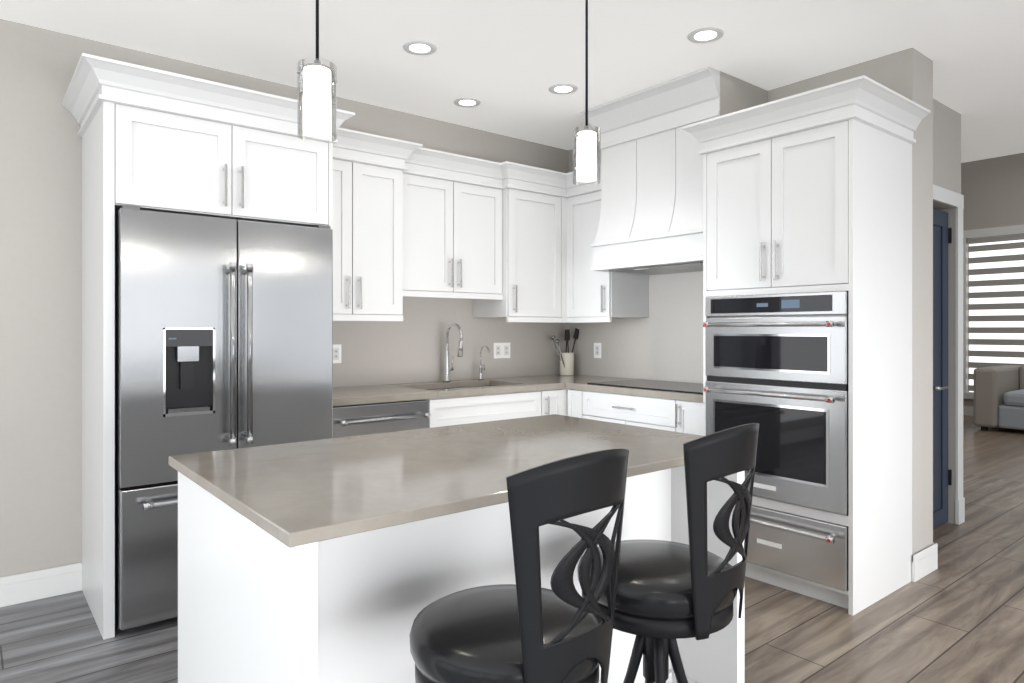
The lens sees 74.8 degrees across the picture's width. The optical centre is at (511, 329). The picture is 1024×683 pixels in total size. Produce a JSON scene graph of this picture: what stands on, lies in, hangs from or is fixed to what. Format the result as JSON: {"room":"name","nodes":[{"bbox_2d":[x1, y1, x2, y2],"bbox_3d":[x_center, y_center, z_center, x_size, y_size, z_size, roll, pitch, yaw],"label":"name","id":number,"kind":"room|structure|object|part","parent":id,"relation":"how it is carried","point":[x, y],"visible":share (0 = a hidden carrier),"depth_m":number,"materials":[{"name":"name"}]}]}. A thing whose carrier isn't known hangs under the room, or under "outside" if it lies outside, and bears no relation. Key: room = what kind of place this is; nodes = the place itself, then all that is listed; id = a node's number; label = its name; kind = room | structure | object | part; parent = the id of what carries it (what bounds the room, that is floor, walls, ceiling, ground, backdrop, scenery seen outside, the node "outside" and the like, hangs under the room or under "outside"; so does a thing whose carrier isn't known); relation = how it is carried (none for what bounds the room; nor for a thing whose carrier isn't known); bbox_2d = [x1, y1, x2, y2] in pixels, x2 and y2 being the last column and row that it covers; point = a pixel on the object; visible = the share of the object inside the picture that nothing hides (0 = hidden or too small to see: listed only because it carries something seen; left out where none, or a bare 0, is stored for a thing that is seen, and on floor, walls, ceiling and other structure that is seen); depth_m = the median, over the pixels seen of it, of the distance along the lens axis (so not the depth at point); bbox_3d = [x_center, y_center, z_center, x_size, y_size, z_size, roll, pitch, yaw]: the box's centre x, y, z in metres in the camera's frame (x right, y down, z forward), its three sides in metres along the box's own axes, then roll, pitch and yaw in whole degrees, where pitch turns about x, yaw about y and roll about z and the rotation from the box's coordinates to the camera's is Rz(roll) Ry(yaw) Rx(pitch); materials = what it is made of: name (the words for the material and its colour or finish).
{"room":"kitchen","nodes":[
{"label":"kitchen","id":0,"kind":"room"},
{"bbox_2d":[0,19,567,576],"bbox_3d":[0.838,-0.646,5.714,14.300,3.830,0.120,0,0,-39],"label":"wall","id":1,"kind":"structure","parent":0,"point":[40,333],"depth_m":3.21,"materials":[{"name":"grey paint"}]},
{"bbox_2d":[0,562,81,606],"bbox_3d":[-3.371,1.202,2.218,3.298,0.135,0.021,0,0,-39],"label":"baseboard","id":2,"kind":"structure","parent":1,"relation":"attached to","point":[36,585],"depth_m":3.15,"materials":[{"name":"white wood"}]},
{"bbox_2d":[86,61,333,228],"bbox_3d":[-1.489,-0.798,3.316,0.930,0.565,0.678,0,0,-39],"label":"upper cabinet","id":3,"kind":"object","parent":1,"relation":"attached to","point":[150,160],"depth_m":2.98,"materials":[{"name":"white wood"}]},
{"bbox_2d":[333,344,340,362],"bbox_3d":[-1.075,0.152,4.084,0.075,0.115,0.007,0,0,-39],"label":"electrical outlet","id":4,"kind":"object","parent":1,"relation":"attached to","point":[336,353],"visible":0.75,"depth_m":4.09,"materials":[{"name":"white plastic"}]},
{"bbox_2d":[332,129,365,316],"bbox_3d":[-1.083,-0.581,3.825,0.302,1.000,0.398,0,0,-39],"label":"upper cabinet","id":5,"kind":"object","parent":1,"relation":"attached to","point":[349,231],"depth_m":3.71,"materials":[{"name":"white wood"}]},
{"bbox_2d":[366,133,413,316],"bbox_3d":[-0.888,-0.581,3.983,0.444,1.000,0.398,0,0,-39],"label":"upper cabinet","id":6,"kind":"object","parent":1,"relation":"attached to","point":[389,192],"depth_m":3.87,"materials":[{"name":"white wood"}]},
{"bbox_2d":[414,149,493,296],"bbox_3d":[-0.475,-0.656,4.355,0.790,0.850,0.338,0,0,-39],"label":"upper cabinet","id":7,"kind":"object","parent":1,"relation":"attached to","point":[454,221],"depth_m":4.21,"materials":[{"name":"white wood"}]},
{"bbox_2d":[493,343,509,358],"bbox_3d":[-0.072,0.157,4.895,0.155,0.115,0.007,0,0,-39],"label":"electrical outlet","id":8,"kind":"object","parent":1,"relation":"attached to","point":[501,350],"visible":1,"depth_m":4.89,"materials":[{"name":"white plastic"}]},
{"bbox_2d":[462,161,565,320],"bbox_3d":[0.206,-0.581,4.829,0.990,1.000,0.458,0,0,-39],"label":"upper cabinet","id":9,"kind":"object","parent":1,"relation":"attached to","point":[530,228],"depth_m":4.55,"materials":[{"name":"white wood"}]},
{"bbox_2d":[0,415,1023,682],"bbox_3d":[3.265,1.299,2.713,14.300,0.060,7.600,0,0,-39],"label":"floor","id":10,"kind":"structure","parent":0,"point":[957,616],"depth_m":2.84,"materials":[{"name":"wood"}]},
{"bbox_2d":[115,205,332,629],"bbox_3d":[-1.433,0.382,3.250,0.910,1.775,0.795,0,0,-39],"label":"fridge","id":11,"kind":"object","parent":10,"relation":"on","point":[223,333],"visible":0.81,"depth_m":2.90,"materials":[{"name":"silver metal"}]},
{"bbox_2d":[333,400,430,437],"bbox_3d":[-0.864,0.835,3.808,0.576,0.868,0.664,0,0,-39],"label":"dishwasher","id":12,"kind":"object","parent":10,"relation":"on","point":[361,419],"visible":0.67,"depth_m":3.58,"materials":[{"name":"silver metal"}]},
{"bbox_2d":[178,466,744,682],"bbox_3d":[-0.104,0.825,1.975,1.426,0.889,0.870,0,0,-39],"label":"kitchen island","id":13,"kind":"object","parent":10,"relation":"on","point":[257,604],"visible":0.38,"depth_m":1.61,"materials":[{"name":"white wood"}]},
{"bbox_2d":[169,414,702,546],"bbox_3d":[-0.103,0.367,1.975,1.465,0.026,0.912,0,0,-39],"label":"island countertop","id":14,"kind":"structure","parent":13,"relation":"on","point":[294,494],"depth_m":1.71,"materials":[{"name":"stone"}]},
{"bbox_2d":[386,389,549,427],"bbox_3d":[-0.314,0.833,4.305,0.897,0.872,0.618,0,0,-39],"label":"base cabinet","id":15,"kind":"object","parent":10,"relation":"on","point":[447,411],"depth_m":4.05,"materials":[{"name":"white wood"}]},
{"bbox_2d":[333,374,609,405],"bbox_3d":[-0.239,0.374,4.355,2.279,0.040,0.635,0,0,-39],"label":"countertop","id":16,"kind":"structure","parent":15,"relation":"on","point":[366,394],"depth_m":4.06,"materials":[{"name":"grey stone"}]},
{"bbox_2d":[430,385,469,388],"bbox_3d":[-0.314,0.486,4.268,0.750,0.207,0.420,0,0,-39],"label":"sink","id":17,"kind":"object","parent":16,"relation":"in","point":[431,386],"depth_m":4.45,"materials":[{"name":"silver metal"}]},
{"bbox_2d":[443,323,463,381],"bbox_3d":[-0.378,0.156,4.456,0.082,0.394,0.210,0,0,-39],"label":"faucet","id":18,"kind":"object","parent":16,"relation":"on","point":[447,368],"visible":1,"depth_m":4.49,"materials":[{"name":"silver metal"}]},
{"bbox_2d":[478,346,489,379],"bbox_3d":[-0.183,0.234,4.640,0.057,0.238,0.121,0,0,-39],"label":"filter faucet","id":19,"kind":"object","parent":16,"relation":"on","point":[481,367],"visible":1,"depth_m":4.66,"materials":[{"name":"silver metal"}]},
{"bbox_2d":[550,328,578,375],"bbox_3d":[0.413,0.172,5.132,0.306,0.361,0.134,0,0,-39],"label":"utensil crock","id":20,"kind":"object","parent":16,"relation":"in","point":[566,358],"visible":1,"depth_m":5.10,"materials":[{"name":"beige ceramic"}]},
{"bbox_2d":[409,448,628,682],"bbox_3d":[0.006,0.742,1.335,0.391,1.055,0.440,0,0,-39],"label":"stool","id":21,"kind":"object","parent":10,"relation":"on","point":[526,628],"visible":1,"depth_m":1.19,"materials":[{"name":"black leather"}]},
{"bbox_2d":[550,389,561,414],"bbox_3d":[0.063,0.833,4.611,0.292,0.872,0.618,0,0,-39],"label":"base cabinet","id":22,"kind":"object","parent":10,"relation":"on","point":[555,394],"depth_m":4.41,"materials":[{"name":"white wood"}]},
{"bbox_2d":[562,389,589,418],"bbox_3d":[0.650,0.833,4.561,0.638,0.872,0.236,0,0,-39],"label":"base cabinet","id":23,"kind":"object","parent":10,"relation":"on","point":[575,402],"depth_m":4.38,"materials":[{"name":"white wood"}]},
{"bbox_2d":[590,393,661,429],"bbox_3d":[0.931,0.833,4.230,0.618,0.872,0.821,0,0,-39],"label":"base cabinet","id":24,"kind":"object","parent":10,"relation":"on","point":[607,407],"depth_m":4.03,"materials":[{"name":"white wood"}]},
{"bbox_2d":[566,377,704,404],"bbox_3d":[0.939,0.374,4.205,0.635,0.040,1.080,0,0,-39],"label":"countertop","id":25,"kind":"structure","parent":24,"relation":"on","point":[594,388],"depth_m":3.98,"materials":[{"name":"grey stone"}]},
{"bbox_2d":[587,379,702,393],"bbox_3d":[0.974,0.350,4.146,0.520,0.006,0.910,0,0,-39],"label":"cooktop","id":26,"kind":"object","parent":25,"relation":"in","point":[687,387],"visible":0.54,"depth_m":4.19,"materials":[{"name":"black glass"}]},
{"bbox_2d":[577,423,758,682],"bbox_3d":[0.376,0.742,1.661,0.393,1.055,0.442,0,0,-39],"label":"stool","id":27,"kind":"object","parent":10,"relation":"on","point":[668,593],"visible":0.94,"depth_m":1.51,"materials":[{"name":"black leather"}]},
{"bbox_2d":[662,401,769,508],"bbox_3d":[1.203,0.833,3.893,0.618,0.872,0.262,0,0,-39],"label":"base cabinet","id":28,"kind":"object","parent":10,"relation":"on","point":[688,417],"depth_m":3.70,"materials":[{"name":"white wood"}]},
{"bbox_2d":[746,505,847,590],"bbox_3d":[1.468,1.024,3.433,0.688,0.286,0.732,0,0,-39],"label":"warming drawer","id":29,"kind":"object","parent":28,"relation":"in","point":[810,549],"visible":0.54,"depth_m":3.13,"materials":[{"name":"silver metal"}]},
{"bbox_2d":[974,365,1023,430],"bbox_3d":[7.072,0.869,7.785,1.200,0.800,2.600,0,0,-39],"label":"sofa","id":30,"kind":"object","parent":10,"relation":"on","point":[999,396],"visible":1,"depth_m":8.30,"materials":[{"name":"grey fabric"}]},
{"bbox_2d":[0,0,1023,162],"bbox_3d":[1.399,-1.461,1.204,9.500,0.080,7.600,0,0,-39],"label":"ceiling","id":31,"kind":"structure","parent":0,"point":[507,63],"depth_m":3.34,"materials":[{"name":"white paint"}]},
{"bbox_2d":[296,0,337,142],"bbox_3d":[-0.483,-0.948,1.662,0.120,0.944,0.120,0,0,-39],"label":"pendant light","id":32,"kind":"object","parent":31,"relation":"hanging from","point":[317,81],"visible":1,"depth_m":1.63,"materials":[{"name":"white glass"}]},
{"bbox_2d":[403,41,436,54],"bbox_3d":[-0.465,-1.416,3.381,0.172,0.007,0.172,0,0,-39],"label":"recessed light","id":33,"kind":"object","parent":31,"relation":"in","point":[419,47],"visible":1,"depth_m":3.37,"materials":[{"name":"white"}]},
{"bbox_2d":[454,98,480,106],"bbox_3d":[-0.280,-1.416,4.193,0.172,0.007,0.172,0,0,-39],"label":"recessed light","id":34,"kind":"object","parent":31,"relation":"in","point":[467,102],"visible":1,"depth_m":4.19,"materials":[{"name":"white"}]},
{"bbox_2d":[549,83,577,93],"bbox_3d":[0.303,-1.416,3.957,0.172,0.007,0.172,0,0,-39],"label":"recessed light","id":35,"kind":"object","parent":31,"relation":"in","point":[564,88],"visible":1,"depth_m":3.94,"materials":[{"name":"white"}]},
{"bbox_2d":[573,0,600,185],"bbox_3d":[0.252,-0.956,2.256,0.120,0.927,0.120,0,0,-39],"label":"pendant light","id":36,"kind":"object","parent":31,"relation":"hanging from","point":[586,154],"visible":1,"depth_m":2.23,"materials":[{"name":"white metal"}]},
{"bbox_2d":[687,27,723,42],"bbox_3d":[0.934,-1.416,3.234,0.172,0.007,0.172,0,0,-39],"label":"recessed light","id":37,"kind":"object","parent":31,"relation":"in","point":[706,35],"visible":1,"depth_m":3.23,"materials":[{"name":"white"}]},
{"bbox_2d":[568,47,932,561],"bbox_3d":[1.339,-0.076,4.434,0.270,2.690,2.500,0,0,-39],"label":"wall","id":38,"kind":"structure","parent":0,"point":[663,341],"depth_m":3.54,"materials":[{"name":"grey paint"}]},
{"bbox_2d":[594,343,600,357],"bbox_3d":[0.647,0.162,5.068,0.007,0.115,0.075,0,0,-39],"label":"electrical outlet","id":39,"kind":"object","parent":38,"relation":"attached to","point":[597,350],"visible":1,"depth_m":5.06,"materials":[{"name":"white plastic"}]},
{"bbox_2d":[566,172,648,320],"bbox_3d":[0.647,-0.581,4.716,0.448,1.000,0.432,0,0,-39],"label":"upper cabinet","id":40,"kind":"object","parent":38,"relation":"attached to","point":[603,296],"depth_m":4.61,"materials":[{"name":"white wood"}]},
{"bbox_2d":[574,67,769,276],"bbox_3d":[0.980,-0.897,4.189,0.593,1.043,0.996,0,0,-39],"label":"range hood","id":41,"kind":"object","parent":38,"relation":"attached to","point":[644,217],"depth_m":4.01,"materials":[{"name":"white wood"}]},
{"bbox_3d":[-0.575,-1.006,3.918,3.352,0.150,0.892,0,0,-39],"label":"crown","id":42,"kind":"part","parent":41,"relation":"part of","materials":[{"name":"white wood"}]},
{"bbox_2d":[702,81,913,296],"bbox_3d":[1.519,-0.641,3.474,0.653,0.880,0.740,0,0,-39],"label":"upper cabinet","id":43,"kind":"object","parent":38,"relation":"attached to","point":[716,181],"depth_m":3.20,"materials":[{"name":"white wood"}]},
{"bbox_2d":[911,542,937,581],"bbox_3d":[2.129,1.202,3.456,0.304,0.135,0.017,0,0,-39],"label":"baseboard","id":44,"kind":"structure","parent":38,"relation":"attached to","point":[925,561],"depth_m":3.43,"materials":[{"name":"white wood"}]},
{"bbox_2d":[703,291,847,514],"bbox_3d":[1.468,0.329,3.433,0.688,0.996,0.732,0,0,-39],"label":"wall oven","id":45,"kind":"object","parent":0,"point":[776,367],"visible":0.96,"depth_m":3.18,"materials":[{"name":"silver metal"}]},
{"bbox_2d":[933,99,956,523],"bbox_3d":[2.450,-0.076,4.086,1.020,2.690,0.120,0,0,-39],"label":"wall","id":46,"kind":"structure","parent":0,"point":[946,147],"depth_m":4.36,"materials":[{"name":"grey paint"}]},
{"bbox_2d":[933,208,951,528],"bbox_3d":[2.579,0.249,4.142,0.742,2.020,0.095,0,0,-39],"label":"pantry door","id":47,"kind":"structure","parent":46,"relation":"in","point":[942,472],"depth_m":4.32,"materials":[{"name":"blue wood"}]},
{"bbox_2d":[933,184,964,524],"bbox_3d":[2.605,0.194,4.118,0.942,2.150,0.023,0,0,-39],"label":"door frame","id":48,"kind":"structure","parent":46,"relation":"attached to","point":[948,197],"depth_m":4.36,"materials":[{"name":"white wood"}]},
{"bbox_2d":[957,112,960,193],"bbox_3d":[2.210,-0.076,5.281,0.110,2.690,2.280,0,0,-39],"label":"wall","id":49,"kind":"structure","parent":0,"point":[958,114],"depth_m":4.40,"materials":[{"name":"grey paint"}]},
{"bbox_2d":[961,153,1023,406],"bbox_3d":[8.871,-0.646,7.247,0.120,3.830,7.600,0,0,-39],"label":"wall","id":50,"kind":"structure","parent":0,"point":[992,190],"depth_m":9.62,"materials":[{"name":"grey paint"}]},
{"bbox_2d":[963,406,973,415],"bbox_3d":[8.818,1.202,7.204,0.016,0.135,7.600,0,0,-39],"label":"baseboard","id":51,"kind":"structure","parent":50,"relation":"attached to","point":[967,410],"depth_m":9.82,"materials":[{"name":"white"}]},
{"bbox_2d":[963,225,1023,398],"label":"window","id":52,"kind":"structure","parent":50,"relation":"in","point":[997,231],"depth_m":9.81,"materials":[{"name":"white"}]},
{"bbox_2d":[967,234,1023,251],"bbox_3d":[6.929,-1.225,9.600,0.060,0.192,0.673,0,0,-39],"label":"window blind","id":53,"kind":"object","parent":52,"relation":"attached to","point":[1016,245],"depth_m":9.57,"materials":[{"name":"grey"}]},
{"bbox_2d":[968,254,1023,263],"bbox_3d":[6.933,-1.001,9.595,0.060,0.085,0.660,0,0,-39],"label":"window blind","id":54,"kind":"object","parent":52,"relation":"attached to","point":[1017,257],"depth_m":9.58,"materials":[{"name":"grey"}]},
{"bbox_2d":[968,266,1023,274],"bbox_3d":[6.933,-0.832,9.595,0.060,0.085,0.660,0,0,-39],"label":"window blind","id":55,"kind":"object","parent":52,"relation":"attached to","point":[1019,269],"depth_m":9.58,"materials":[{"name":"grey"}]},
{"bbox_2d":[968,278,1023,286],"bbox_3d":[6.933,-0.662,9.595,0.060,0.085,0.660,0,0,-39],"label":"window blind","id":56,"kind":"object","parent":52,"relation":"attached to","point":[1003,281],"depth_m":9.58,"materials":[{"name":"grey"}]},
{"bbox_2d":[968,291,1023,297],"bbox_3d":[6.933,-0.492,9.595,0.060,0.085,0.660,0,0,-39],"label":"window blind","id":57,"kind":"object","parent":52,"relation":"attached to","point":[1002,293],"depth_m":9.58,"materials":[{"name":"grey"}]},
{"bbox_2d":[968,303,1023,309],"bbox_3d":[6.933,-0.323,9.595,0.060,0.085,0.660,0,0,-39],"label":"window blind","id":58,"kind":"object","parent":52,"relation":"attached to","point":[998,305],"depth_m":9.58,"materials":[{"name":"grey"}]},
{"bbox_2d":[968,315,1023,321],"bbox_3d":[6.933,-0.153,9.595,0.060,0.085,0.660,0,0,-39],"label":"window blind","id":59,"kind":"object","parent":52,"relation":"attached to","point":[989,317],"depth_m":9.57,"materials":[{"name":"grey"}]},
{"bbox_2d":[968,327,1023,332],"bbox_3d":[6.933,0.014,9.595,0.060,0.073,0.660,0,0,-39],"label":"window blind","id":60,"kind":"object","parent":52,"relation":"attached to","point":[970,329],"depth_m":9.59,"materials":[{"name":"grey"}]},
{"bbox_2d":[968,339,1023,345],"bbox_3d":[6.933,0.187,9.595,0.060,0.083,0.660,0,0,-39],"label":"window blind","id":61,"kind":"object","parent":52,"relation":"attached to","point":[970,341],"depth_m":9.58,"materials":[{"name":"grey"}]},
{"bbox_2d":[968,350,1023,357],"bbox_3d":[6.933,0.356,9.595,0.060,0.085,0.660,0,0,-39],"label":"window blind","id":62,"kind":"object","parent":52,"relation":"attached to","point":[1017,354],"depth_m":9.58,"materials":[{"name":"grey fabric"}]},
{"bbox_2d":[968,362,1023,367],"bbox_3d":[6.933,0.524,9.595,0.060,0.081,0.660,0,0,-39],"label":"window blind","id":63,"kind":"object","parent":52,"relation":"attached to","point":[970,364],"depth_m":9.69,"materials":[{"name":"grey"}]}
]}

